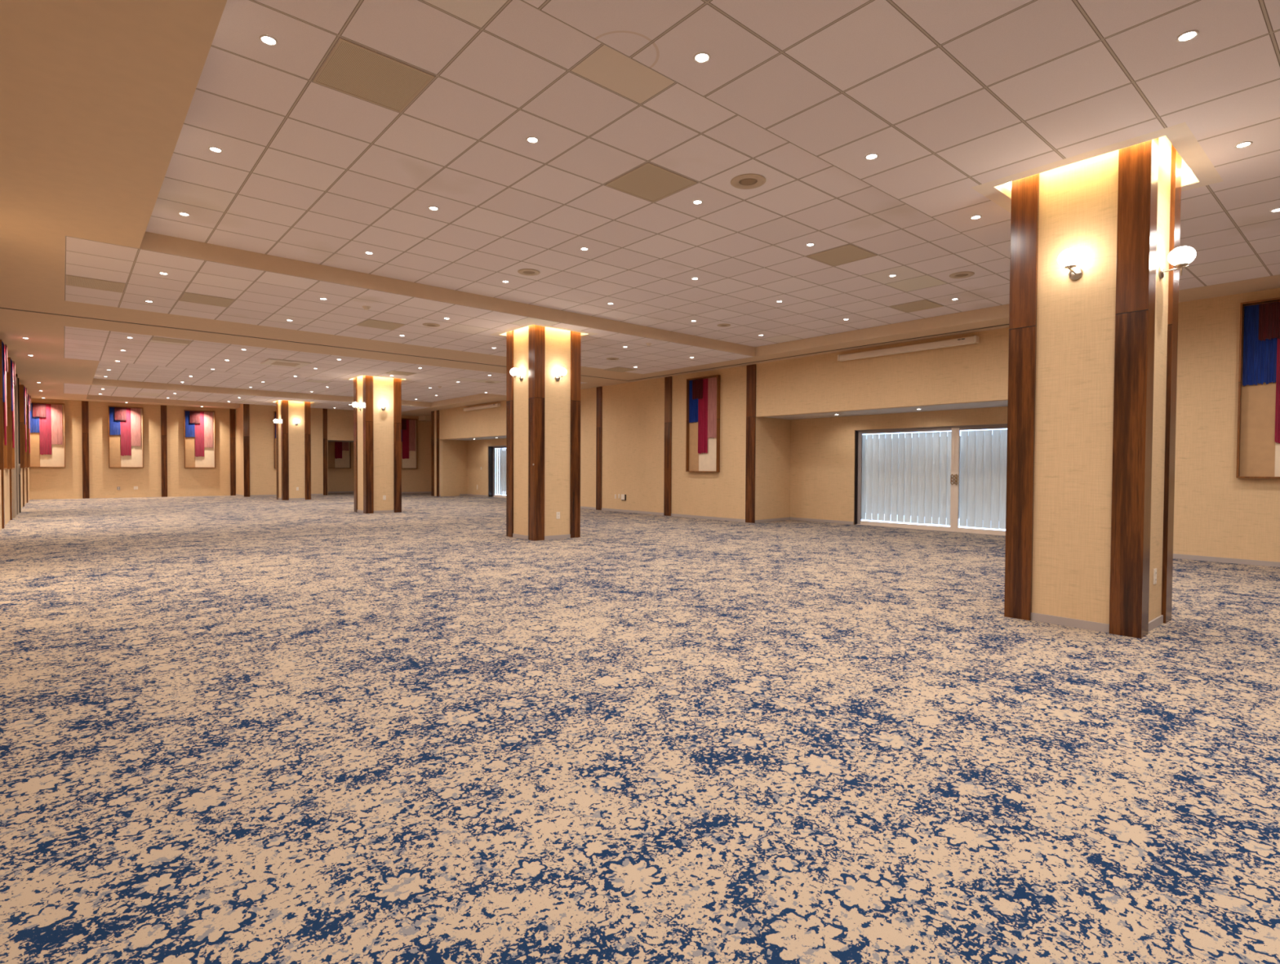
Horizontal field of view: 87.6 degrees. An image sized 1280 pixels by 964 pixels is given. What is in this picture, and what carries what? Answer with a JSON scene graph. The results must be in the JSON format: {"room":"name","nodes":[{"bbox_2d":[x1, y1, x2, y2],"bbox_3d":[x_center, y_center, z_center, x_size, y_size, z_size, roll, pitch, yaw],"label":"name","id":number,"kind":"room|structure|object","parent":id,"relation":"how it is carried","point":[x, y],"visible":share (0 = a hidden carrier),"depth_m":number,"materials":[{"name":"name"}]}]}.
{"room":"hotel ballroom","nodes":[
{"label":"hotel ballroom","id":0,"kind":"room"},
{"bbox_2d":[0,380,29,530],"bbox_3d":[-9.235,-0.810,9.183,0.150,3.600,38.000,-1,2,-41],"label":"wall","id":1,"kind":"structure","parent":0,"point":[6,473],"depth_m":14.42,"materials":[{"name":"paint"}]},
{"bbox_2d":[0,470,4,528],"bbox_3d":[-12.332,-0.892,12.903,0.030,3.575,0.220,-1,2,-41],"label":"trim","id":2,"kind":"structure","parent":1,"relation":"attached to","point":[2,471],"depth_m":12.85,"materials":[{"name":"brown wood"}]},
{"bbox_2d":[0,339,8,470],"bbox_3d":[-11.633,-1.376,12.185,0.158,2.300,1.040,-1,2,-41],"label":"painting","id":3,"kind":"object","parent":1,"relation":"attached to","point":[3,348],"depth_m":11.95,"materials":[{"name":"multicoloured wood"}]},
{"bbox_2d":[8,469,12,519],"bbox_3d":[-14.045,-0.943,14.885,0.030,3.575,0.220,-1,2,-41],"label":"trim","id":4,"kind":"structure","parent":1,"relation":"attached to","point":[10,470],"depth_m":14.83,"materials":[{"name":"brown wood"}]},
{"bbox_2d":[6,357,15,469],"bbox_3d":[-13.333,-1.426,14.152,0.158,2.300,1.040,-1,2,-41],"label":"painting","id":5,"kind":"object","parent":1,"relation":"attached to","point":[11,375],"depth_m":13.78,"materials":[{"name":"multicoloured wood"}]},
{"bbox_2d":[11,376,21,518],"bbox_3d":[-15.192,-0.916,16.274,0.110,3.450,2.320,-1,2,-41],"label":"trim","id":6,"kind":"structure","parent":1,"relation":"in","point":[16,504],"depth_m":16.26,"materials":[{"name":"brown wood"}]},
{"bbox_2d":[18,384,27,467],"bbox_3d":[-17.420,-1.548,18.879,0.158,2.300,1.040,-1,2,-41],"label":"painting","id":7,"kind":"object","parent":1,"relation":"attached to","point":[23,391],"depth_m":18.48,"materials":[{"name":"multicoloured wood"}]},
{"bbox_2d":[22,467,24,506],"bbox_3d":[-18.171,-1.066,19.657,0.030,3.575,0.220,-1,2,-41],"label":"trim","id":8,"kind":"structure","parent":1,"relation":"attached to","point":[23,468],"depth_m":19.61,"materials":[{"name":"brown wood"}]},
{"bbox_2d":[26,467,27,502],"bbox_3d":[-19.884,-1.117,21.639,0.030,3.575,0.220,-1,2,-41],"label":"trim","id":9,"kind":"structure","parent":1,"relation":"attached to","point":[26,468],"depth_m":21.58,"materials":[{"name":"brown wood"}]},
{"bbox_2d":[26,393,31,467],"bbox_3d":[-19.251,-1.602,20.997,0.158,2.300,1.040,-1,2,-41],"label":"painting","id":10,"kind":"object","parent":1,"relation":"attached to","point":[28,397],"depth_m":20.63,"materials":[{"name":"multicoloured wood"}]},
{"bbox_2d":[0,307,1008,381],"bbox_3d":[-1.569,-2.574,9.951,12.490,0.024,10.605,-1,2,-41],"label":"trim","id":11,"kind":"structure","parent":1,"relation":"attached to","point":[0,308],"depth_m":12.49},
{"bbox_2d":[29,398,431,499],"bbox_3d":[-15.805,-1.341,27.982,14.500,3.798,2.450,-1,2,-41],"label":"wall","id":12,"kind":"structure","parent":0,"point":[45,483],"depth_m":26.51,"materials":[{"name":"paint"}]},
{"bbox_2d":[81,400,89,498],"bbox_3d":[-20.365,-1.178,24.520,0.190,3.570,0.030,-1,2,-41],"label":"trim","id":13,"kind":"structure","parent":12,"relation":"attached to","point":[85,422],"depth_m":24.51,"materials":[{"name":"brown wood"}]},
{"bbox_2d":[29,401,143,467],"bbox_3d":[-20.300,-1.682,24.514,3.308,2.298,0.103,-1,2,-41],"label":"painting","id":14,"kind":"object","parent":12,"relation":"attached to","point":[47,422],"depth_m":24.11,"materials":[{"name":"multicoloured fabric"}]},
{"bbox_2d":[160,405,167,497],"bbox_3d":[-18.579,-1.201,26.063,0.190,3.570,0.030,-1,2,-41],"label":"trim","id":15,"kind":"structure","parent":12,"relation":"attached to","point":[163,408],"depth_m":26.05,"materials":[{"name":"brown wood"}]},
{"bbox_2d":[183,409,215,467],"bbox_3d":[-17.663,-1.717,26.792,1.040,2.300,0.105,-1,2,-41],"label":"painting","id":16,"kind":"object","parent":12,"relation":"attached to","point":[199,426],"depth_m":26.80,"materials":[{"name":"multicoloured fabric"}]},
{"bbox_2d":[229,408,235,495],"bbox_3d":[-16.824,-1.224,27.580,0.190,3.570,0.030,-1,2,-41],"label":"trim","id":17,"kind":"structure","parent":12,"relation":"attached to","point":[232,411],"depth_m":27.57,"materials":[{"name":"brown wood"}]},
{"bbox_2d":[243,404,249,497],"bbox_3d":[-15.619,-1.294,26.505,0.210,3.768,0.030,-1,2,-41],"label":"trim","id":18,"kind":"structure","parent":12,"relation":"attached to","point":[246,406],"depth_m":26.49,"materials":[{"name":"brown wood"}]},
{"bbox_2d":[273,411,275,468],"bbox_3d":[-14.461,-1.714,27.445,1.040,2.300,0.105,-1,2,-41],"label":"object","id":19,"kind":"structure","parent":12,"relation":"attached to","point":[274,412],"depth_m":27.12,"materials":[{"name":"brown wood"}]},
{"bbox_2d":[322,408,327,495],"bbox_3d":[-13.402,-1.323,28.421,0.170,3.768,0.030,-1,2,-41],"label":"trim","id":20,"kind":"structure","parent":12,"relation":"attached to","point":[324,411],"depth_m":28.41,"materials":[{"name":"brown wood"}]},
{"bbox_2d":[235,491,431,497],"bbox_3d":[-13.413,0.495,29.990,8.092,0.065,2.312,-1,2,-41],"label":"baseboard","id":21,"kind":"structure","parent":12,"relation":"attached to","point":[328,491],"depth_m":30.62,"materials":[{"name":"beige wood"}]},
{"bbox_2d":[327,441,351,468],"bbox_3d":[-13.952,-1.785,30.924,1.040,2.300,0.105,-1,2,-41],"label":"painting","id":22,"kind":"object","parent":12,"relation":"attached to","point":[339,453],"depth_m":30.96,"materials":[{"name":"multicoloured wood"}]},
{"bbox_2d":[401,417,417,468],"bbox_3d":[-10.746,-1.763,30.656,1.040,2.300,0.105,-1,2,-41],"label":"painting","id":23,"kind":"object","parent":12,"relation":"attached to","point":[409,426],"depth_m":30.77,"materials":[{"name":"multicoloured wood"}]},
{"bbox_2d":[0,492,1279,963],"bbox_3d":[-4.007,0.971,14.211,14.900,0.120,39.100,-1,2,-41],"label":"floor","id":24,"kind":"structure","parent":0,"point":[233,729],"depth_m":2.93,"materials":[{"name":"carpet"}]},
{"bbox_2d":[275,400,311,500],"bbox_3d":[-12.783,-1.313,24.622,0.943,3.915,0.943,-1,2,-41],"label":"pillar","id":25,"kind":"structure","parent":24,"relation":"on","point":[293,442],"depth_m":24.32,"materials":[{"name":"paint"}]},
{"bbox_2d":[294,419,299,425],"bbox_3d":[-12.419,-2.168,24.189,0.168,0.216,0.214,-1,2,-41],"label":"wall sconce","id":26,"kind":"object","parent":25,"relation":"attached to","point":[296,421],"visible":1,"depth_m":24.12,"materials":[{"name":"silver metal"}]},
{"bbox_2d":[353,375,401,513],"bbox_3d":[-7.093,-1.144,18.040,0.943,3.915,0.943,-1,2,-41],"label":"pillar","id":27,"kind":"structure","parent":24,"relation":"on","point":[377,433],"depth_m":17.73,"materials":[{"name":"paint"}]},
{"bbox_2d":[351,402,360,410],"bbox_3d":[-7.503,-2.004,17.663,0.214,0.216,0.168,-1,2,-41],"label":"wall sconce","id":28,"kind":"object","parent":27,"relation":"attached to","point":[355,405],"visible":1,"depth_m":17.60,"materials":[{"name":"white glass"}]},
{"bbox_2d":[381,402,388,410],"bbox_3d":[-6.730,-1.998,17.607,0.168,0.216,0.214,-1,2,-41],"label":"wall sconce","id":29,"kind":"object","parent":27,"relation":"attached to","point":[384,405],"visible":1,"depth_m":17.55,"materials":[{"name":"white glass"}]},
{"bbox_2d":[506,324,581,541],"bbox_3d":[-1.711,-0.984,11.815,0.943,3.915,0.943,-1,2,-41],"label":"pillar","id":30,"kind":"structure","parent":24,"relation":"on","point":[543,412],"depth_m":11.51,"materials":[{"name":"paint"}]},
{"bbox_2d":[510,368,523,381],"bbox_3d":[-2.121,-1.844,11.438,0.214,0.216,0.168,-1,2,-41],"label":"wall sconce","id":31,"kind":"object","parent":30,"relation":"attached to","point":[514,372],"visible":1,"depth_m":11.38,"materials":[{"name":"white glass"}]},
{"bbox_2d":[555,511,559,519],"bbox_3d":[-1.411,0.577,11.523,0.075,0.120,0.011,-1,2,-41],"label":"wall outlet","id":32,"kind":"object","parent":30,"relation":"attached to","point":[557,513],"visible":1,"depth_m":11.51,"materials":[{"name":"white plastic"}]},
{"bbox_2d":[555,367,566,381],"bbox_3d":[-1.348,-1.838,11.382,0.168,0.216,0.214,-1,2,-41],"label":"wall sconce","id":33,"kind":"object","parent":30,"relation":"attached to","point":[561,371],"visible":1,"depth_m":11.32,"materials":[{"name":"white glass"}]},
{"bbox_2d":[1004,135,1182,638],"bbox_3d":[3.733,-0.822,5.517,0.943,3.915,0.943,-1,2,-41],"label":"pillar","id":34,"kind":"structure","parent":24,"relation":"on","point":[1092,357],"depth_m":5.21,"materials":[{"name":"paint"}]},
{"bbox_2d":[1057,248,1084,279],"bbox_3d":[3.323,-1.682,5.140,0.214,0.216,0.168,-1,2,-41],"label":"wall sconce","id":35,"kind":"object","parent":34,"relation":"attached to","point":[1070,258],"visible":1,"depth_m":5.09,"materials":[{"name":"white glass"}]},
{"bbox_2d":[1152,568,1156,584],"bbox_3d":[4.033,0.739,5.225,0.075,0.120,0.011,-1,2,-41],"label":"wall outlet","id":36,"kind":"object","parent":34,"relation":"attached to","point":[1154,582],"visible":1,"depth_m":5.21,"materials":[{"name":"white plastic"}]},
{"bbox_2d":[1158,246,1195,279],"bbox_3d":[4.096,-1.677,5.084,0.168,0.216,0.214,-1,2,-41],"label":"wall sconce","id":37,"kind":"object","parent":34,"relation":"attached to","point":[1180,257],"visible":1,"depth_m":5.03,"materials":[{"name":"white glass"}]},
{"bbox_2d":[0,0,1279,416],"bbox_3d":[-3.987,-2.838,14.130,14.700,0.340,38.900,-1,2,-41],"label":"ceiling","id":38,"kind":"structure","parent":0,"point":[112,112],"depth_m":5.52,"materials":[{"name":"tile"}]},
{"bbox_2d":[66,275,125,293],"bbox_3d":[-7.060,-2.564,8.659,0.586,0.005,0.586,-1,2,-41],"label":"ceiling vent","id":39,"kind":"object","parent":38,"relation":"in","point":[73,281],"visible":1,"depth_m":8.66,"materials":[{"name":"metal"}]},
{"bbox_2d":[151,336,191,343],"bbox_3d":[-8.778,-2.655,12.512,0.586,0.005,0.426,-1,2,-41],"label":"ceiling vent","id":40,"kind":"object","parent":38,"relation":"in","point":[158,339],"visible":1,"depth_m":12.48,"materials":[{"name":"metal"}]},
{"bbox_2d":[178,212,190,216],"bbox_3d":[-4.613,-2.708,6.758,0.098,0.007,0.098,-1,2,-41],"label":"recessed light","id":41,"kind":"object","parent":38,"relation":"in","point":[180,213],"visible":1,"depth_m":6.75,"materials":[{"name":"white"}]},
{"bbox_2d":[179,292,234,306],"bbox_3d":[-6.137,-2.576,9.456,0.586,0.005,0.586,-1,2,-41],"label":"ceiling vent","id":42,"kind":"object","parent":38,"relation":"in","point":[187,297],"visible":1,"depth_m":9.44,"materials":[{"name":"metal"}]},
{"bbox_2d":[208,146,222,152],"bbox_3d":[-3.416,-2.672,5.373,0.098,0.007,0.098,-1,2,-41],"label":"recessed light","id":43,"kind":"object","parent":38,"relation":"in","point":[215,149],"visible":1,"depth_m":5.37,"materials":[{"name":"white"}]},
{"bbox_2d":[258,35,277,45],"bbox_3d":[-2.220,-2.637,3.989,0.098,0.007,0.098,-1,2,-41],"label":"recessed light","id":44,"kind":"object","parent":38,"relation":"in","point":[268,40],"visible":1,"depth_m":3.98,"materials":[{"name":"white"}]},
{"bbox_2d":[260,358,310,368],"bbox_3d":[-8.035,-2.689,15.130,0.840,0.039,0.840,-1,2,-41],"label":"ceiling vent","id":45,"kind":"object","parent":38,"relation":"attached to","point":[273,362],"depth_m":15.03,"materials":[{"name":"beige metal"}]},
{"bbox_2d":[362,306,370,310],"bbox_3d":[-4.019,-2.553,9.813,0.120,0.044,0.120,-1,2,-41],"label":"smoke detector","id":46,"kind":"object","parent":38,"relation":"attached to","point":[366,308],"visible":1,"depth_m":9.79,"materials":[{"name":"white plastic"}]},
{"bbox_2d":[364,251,373,254],"bbox_3d":[-3.228,-2.726,7.954,0.098,0.007,0.098,-1,2,-41],"label":"recessed light","id":47,"kind":"object","parent":38,"relation":"in","point":[366,252],"visible":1,"depth_m":7.95,"materials":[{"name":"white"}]},
{"bbox_2d":[312,37,435,112],"bbox_3d":[-1.748,-2.644,4.377,0.586,0.005,0.586,-1,2,-41],"label":"ceiling vent","id":48,"kind":"object","parent":38,"relation":"in","point":[351,68],"visible":1,"depth_m":4.36,"materials":[{"name":"metal"}]},
{"bbox_2d":[356,319,404,330],"bbox_3d":[-4.291,-2.600,11.052,0.586,0.005,0.586,-1,2,-41],"label":"ceiling vent","id":49,"kind":"object","parent":38,"relation":"in","point":[370,323],"visible":1,"depth_m":11.02,"materials":[{"name":"metal"}]},
{"bbox_2d":[384,370,416,375],"bbox_3d":[-6.011,-2.731,16.773,0.586,0.005,0.586,-1,2,-41],"label":"ceiling vent","id":50,"kind":"object","parent":38,"relation":"in","point":[393,372],"visible":1,"depth_m":16.78,"materials":[{"name":"metal"}]},
{"bbox_2d":[422,323,439,327],"bbox_3d":[-3.448,-2.592,11.033,0.280,0.013,0.280,-1,2,-41],"label":"ceiling vent","id":51,"kind":"object","parent":38,"relation":"in","point":[432,325],"visible":1,"depth_m":11.02,"materials":[{"name":"beige metal"}]},
{"bbox_2d":[428,206,438,210],"bbox_3d":[-2.032,-2.691,6.570,0.098,0.007,0.098,-1,2,-41],"label":"recessed light","id":52,"kind":"object","parent":38,"relation":"in","point":[433,208],"visible":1,"depth_m":6.56,"materials":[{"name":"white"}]},
{"bbox_2d":[517,268,540,275],"bbox_3d":[-1.448,-2.730,8.700,0.290,0.013,0.290,-1,2,-41],"label":"ceiling vent","id":53,"kind":"object","parent":38,"relation":"in","point":[528,272],"visible":1,"depth_m":8.69,"materials":[{"name":"beige metal"}]},
{"bbox_2d":[526,137,538,143],"bbox_3d":[-0.835,-2.655,5.186,0.098,0.007,0.098,-1,2,-41],"label":"recessed light","id":54,"kind":"object","parent":38,"relation":"in","point":[531,140],"visible":1,"depth_m":5.18,"materials":[{"name":"white"}]},
{"bbox_2d":[580,247,588,250],"bbox_3d":[-0.647,-2.709,7.766,0.098,0.007,0.098,-1,2,-41],"label":"recessed light","id":55,"kind":"object","parent":38,"relation":"in","point":[582,248],"visible":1,"depth_m":7.76,"materials":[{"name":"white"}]},
{"bbox_2d":[606,357,618,359],"bbox_3d":[-0.589,-2.648,14.376,0.280,0.013,0.280,-1,2,-41],"label":"ceiling vent","id":56,"kind":"object","parent":38,"relation":"in","point":[608,358],"visible":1,"depth_m":14.31,"materials":[{"name":"beige metal"}]},
{"bbox_2d":[604,367,635,372],"bbox_3d":[-0.473,-2.685,15.962,0.586,0.005,0.586,-1,2,-41],"label":"ceiling vent","id":57,"kind":"object","parent":38,"relation":"in","point":[615,369],"visible":1,"depth_m":15.91,"materials":[{"name":"metal"}]},
{"bbox_2d":[604,162,697,202],"bbox_3d":[0.098,-2.668,5.972,0.586,0.005,0.586,-1,2,-41],"label":"ceiling vent","id":58,"kind":"object","parent":38,"relation":"in","point":[650,182],"visible":1,"depth_m":5.96,"materials":[{"name":"metal"}]},
{"bbox_2d":[692,200,702,204],"bbox_3d":[0.549,-2.673,6.382,0.098,0.007,0.098,-1,2,-41],"label":"recessed light","id":59,"kind":"object","parent":38,"relation":"in","point":[695,202],"visible":1,"depth_m":6.37,"materials":[{"name":"white"}]},
{"bbox_2d":[693,52,710,62],"bbox_3d":[0.354,-2.422,3.813,0.098,0.007,0.098,-1,2,-41],"label":"recessed light","id":60,"kind":"object","parent":38,"relation":"in","point":[701,57],"visible":1,"depth_m":3.81,"materials":[{"name":"white"}]},
{"bbox_2d":[716,323,730,327],"bbox_3d":[1.491,-2.781,11.860,0.240,0.013,0.240,-1,2,-41],"label":"ceiling vent","id":61,"kind":"object","parent":38,"relation":"in","point":[724,325],"visible":1,"depth_m":11.85,"materials":[{"name":"beige metal"}]},
{"bbox_2d":[730,173,765,189],"bbox_3d":[0.959,-2.658,5.917,0.310,0.013,0.310,-1,2,-41],"label":"ceiling vent","id":62,"kind":"object","parent":38,"relation":"in","point":[745,181],"visible":1,"depth_m":5.90,"materials":[{"name":"beige metal"}]},
{"bbox_2d":[805,243,814,246],"bbox_3d":[1.934,-2.691,7.579,0.098,0.007,0.098,-1,2,-41],"label":"recessed light","id":63,"kind":"object","parent":38,"relation":"in","point":[808,244],"visible":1,"depth_m":7.57,"materials":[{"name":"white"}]},
{"bbox_2d":[806,244,876,266],"bbox_3d":[2.405,-2.698,7.966,0.586,0.005,0.586,-1,2,-41],"label":"ceiling vent","id":64,"kind":"object","parent":38,"relation":"in","point":[848,253],"visible":1,"depth_m":7.96,"materials":[{"name":"metal"}]},
{"bbox_2d":[864,153,878,159],"bbox_3d":[1.738,-2.440,5.010,0.098,0.007,0.098,-1,2,-41],"label":"recessed light","id":65,"kind":"object","parent":38,"relation":"in","point":[872,156],"visible":1,"depth_m":5.00,"materials":[{"name":"white"}]},
{"bbox_2d":[889,299,942,312],"bbox_3d":[4.314,-2.740,10.422,0.586,0.005,0.586,-1,2,-41],"label":"ceiling vent","id":66,"kind":"object","parent":38,"relation":"in","point":[924,304],"visible":1,"depth_m":10.42,"materials":[{"name":"metal"}]},
{"bbox_2d":[949,271,974,278],"bbox_3d":[4.204,-2.701,8.722,0.300,0.013,0.300,-1,2,-41],"label":"ceiling vent","id":67,"kind":"object","parent":38,"relation":"in","point":[960,274],"visible":1,"depth_m":8.70,"materials":[{"name":"beige metal"}]},
{"bbox_2d":[969,215,982,219],"bbox_3d":[3.123,-2.458,6.206,0.098,0.007,0.098,-1,2,-41],"label":"recessed light","id":68,"kind":"object","parent":38,"relation":"in","point":[975,217],"visible":1,"depth_m":6.20,"materials":[{"name":"white"}]},
{"bbox_2d":[1006,167,1191,186],"bbox_3d":[3.742,-2.562,5.480,1.138,0.035,1.138,-1,2,-41],"label":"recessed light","id":69,"kind":"object","parent":38,"relation":"in","point":[1185,170],"visible":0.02,"depth_m":5.49,"materials":[{"name":"white"}]},
{"bbox_2d":[1175,30,1199,42],"bbox_3d":[2.955,-2.404,3.603,0.098,0.007,0.098,-1,2,-41],"label":"recessed light","id":70,"kind":"object","parent":38,"relation":"in","point":[1189,35],"visible":1,"depth_m":3.60,"materials":[{"name":"white"}]},
{"bbox_2d":[1234,141,1253,148],"bbox_3d":[4.339,-2.422,4.800,0.098,0.007,0.098,-1,2,-41],"label":"recessed light","id":71,"kind":"object","parent":38,"relation":"in","point":[1243,144],"visible":1,"depth_m":4.79,"materials":[{"name":"white"}]},
{"bbox_2d":[1270,208,1279,212],"bbox_3d":[5.724,-2.440,5.996,0.098,0.007,0.098,-1,2,-41],"label":"recessed light","id":72,"kind":"object","parent":38,"relation":"in","point":[1277,210],"visible":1,"depth_m":6.00,"materials":[{"name":"white"}]},
{"bbox_2d":[434,288,1279,562],"bbox_3d":[0.940,-0.952,18.372,1.835,3.600,38.600,-1,2,-41],"label":"wall","id":73,"kind":"structure","parent":0,"point":[805,454],"depth_m":14.17,"materials":[{"name":"paint"}]},
{"bbox_2d":[418,415,431,421],"bbox_3d":[-9.684,-2.952,31.084,0.950,0.210,0.800,-1,2,-41],"label":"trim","id":74,"kind":"structure","parent":73,"relation":"attached to","point":[423,418],"depth_m":30.63,"materials":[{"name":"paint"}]},
{"bbox_2d":[431,410,434,496],"bbox_3d":[-8.733,-1.196,28.136,0.030,3.575,0.230,-1,2,-41],"label":"trim","id":75,"kind":"structure","parent":73,"relation":"attached to","point":[432,412],"depth_m":28.11,"materials":[{"name":"brown wood"}]},
{"bbox_2d":[436,410,439,496],"bbox_3d":[-8.403,-1.187,27.754,0.030,3.575,0.220,-1,2,-41],"label":"trim","id":76,"kind":"structure","parent":73,"relation":"attached to","point":[437,411],"depth_m":27.71,"materials":[{"name":"brown wood"}]},
{"bbox_2d":[463,403,500,411],"bbox_3d":[-5.886,-2.761,24.741,0.130,0.121,2.670,-1,2,-41],"label":"projection screen","id":77,"kind":"object","parent":73,"relation":"attached to","point":[497,405],"visible":1,"depth_m":24.57,"materials":[{"name":"paint"}]},
{"bbox_2d":[488,445,506,497],"bbox_3d":[-4.735,-0.387,25.988,0.275,2.090,4.320,-1,2,-41],"label":"door","id":78,"kind":"structure","parent":73,"relation":"in","point":[491,449],"depth_m":27.58,"materials":[{"name":"metal"}]},
{"bbox_2d":[494,448,506,494],"bbox_3d":[-4.604,-0.427,26.100,0.040,1.955,4.605,-1,2,-41],"label":"vertical blind","id":79,"kind":"object","parent":73,"relation":"attached to","point":[502,451],"visible":0.26,"depth_m":27.36,"materials":[{"name":"fabric"}]},
{"bbox_2d":[595,386,602,510],"bbox_3d":[-1.191,-0.972,19.412,0.030,3.575,0.240,-1,2,-41],"label":"trim","id":80,"kind":"structure","parent":73,"relation":"attached to","point":[599,389],"depth_m":19.39,"materials":[{"name":"brown wood"}]},
{"bbox_2d":[621,493,626,500],"bbox_3d":[-0.460,0.425,18.572,0.050,0.165,0.170,-1,2,-41],"label":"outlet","id":81,"kind":"object","parent":73,"relation":"attached to","point":[623,496],"visible":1,"depth_m":18.54,"materials":[{"name":"white plastic"}]},
{"bbox_2d":[663,376,671,515],"bbox_3d":[0.722,-0.915,17.199,0.030,3.575,0.250,-1,2,-41],"label":"trim","id":82,"kind":"structure","parent":73,"relation":"attached to","point":[668,380],"depth_m":17.18,"materials":[{"name":"brown wood"}]},
{"bbox_2d":[685,374,720,471],"bbox_3d":[1.523,-1.393,16.207,0.105,2.300,1.040,-1,2,-41],"label":"painting","id":83,"kind":"object","parent":73,"relation":"attached to","point":[703,393],"depth_m":16.20,"materials":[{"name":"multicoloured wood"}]},
{"bbox_2d":[745,364,755,523],"bbox_3d":[2.510,-0.862,15.131,0.030,3.575,0.260,-1,2,-41],"label":"trim","id":84,"kind":"structure","parent":73,"relation":"attached to","point":[751,369],"depth_m":15.11,"materials":[{"name":"brown wood"}]},
{"bbox_2d":[439,493,1279,567],"bbox_3d":[2.688,0.875,16.063,1.447,0.065,32.750,-1,2,-41],"label":"baseboard","id":85,"kind":"structure","parent":73,"relation":"attached to","point":[1256,562],"depth_m":15.26,"materials":[{"name":"beige wood"}]},
{"bbox_2d":[837,335,979,361],"bbox_3d":[4.851,-2.442,12.321,0.130,0.121,2.670,-1,2,-41],"label":"air vent","id":86,"kind":"object","parent":73,"relation":"attached to","point":[975,339],"visible":1,"depth_m":12.14,"materials":[{"name":"paint"}]},
{"bbox_2d":[853,423,1007,535],"bbox_3d":[6.227,-0.059,13.208,0.145,2.090,4.320,-1,2,-41],"label":"window frame","id":87,"kind":"structure","parent":73,"relation":"in","point":[955,437],"depth_m":13.30,"materials":[{"name":"metal"}]},
{"bbox_2d":[861,429,1007,528],"bbox_3d":[6.308,-0.098,13.278,0.040,1.955,4.284,-1,2,-41],"label":"vertical blind","id":88,"kind":"object","parent":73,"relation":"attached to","point":[987,464],"visible":0.65,"depth_m":13.66,"materials":[{"name":"fabric"}]},
{"bbox_2d":[1235,297,1279,478],"bbox_3d":[8.251,-1.193,8.424,0.105,2.300,1.040,-1,2,-41],"label":"painting","id":89,"kind":"object","parent":73,"relation":"attached to","point":[1258,438],"depth_m":8.69,"materials":[{"name":"multicoloured fabric"}]},
{"label":"outside","id":90,"kind":"structure","parent":0,"visible":0},
{"bbox_2d":[865,435,1000,518],"bbox_3d":[6.833,-0.171,13.664,0.050,2.300,5.300,-1,2,-41],"label":"shutter","id":91,"kind":"object","parent":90,"point":[992,435],"visible":0.02,"depth_m":14.55,"materials":[{"name":"grey metal"}]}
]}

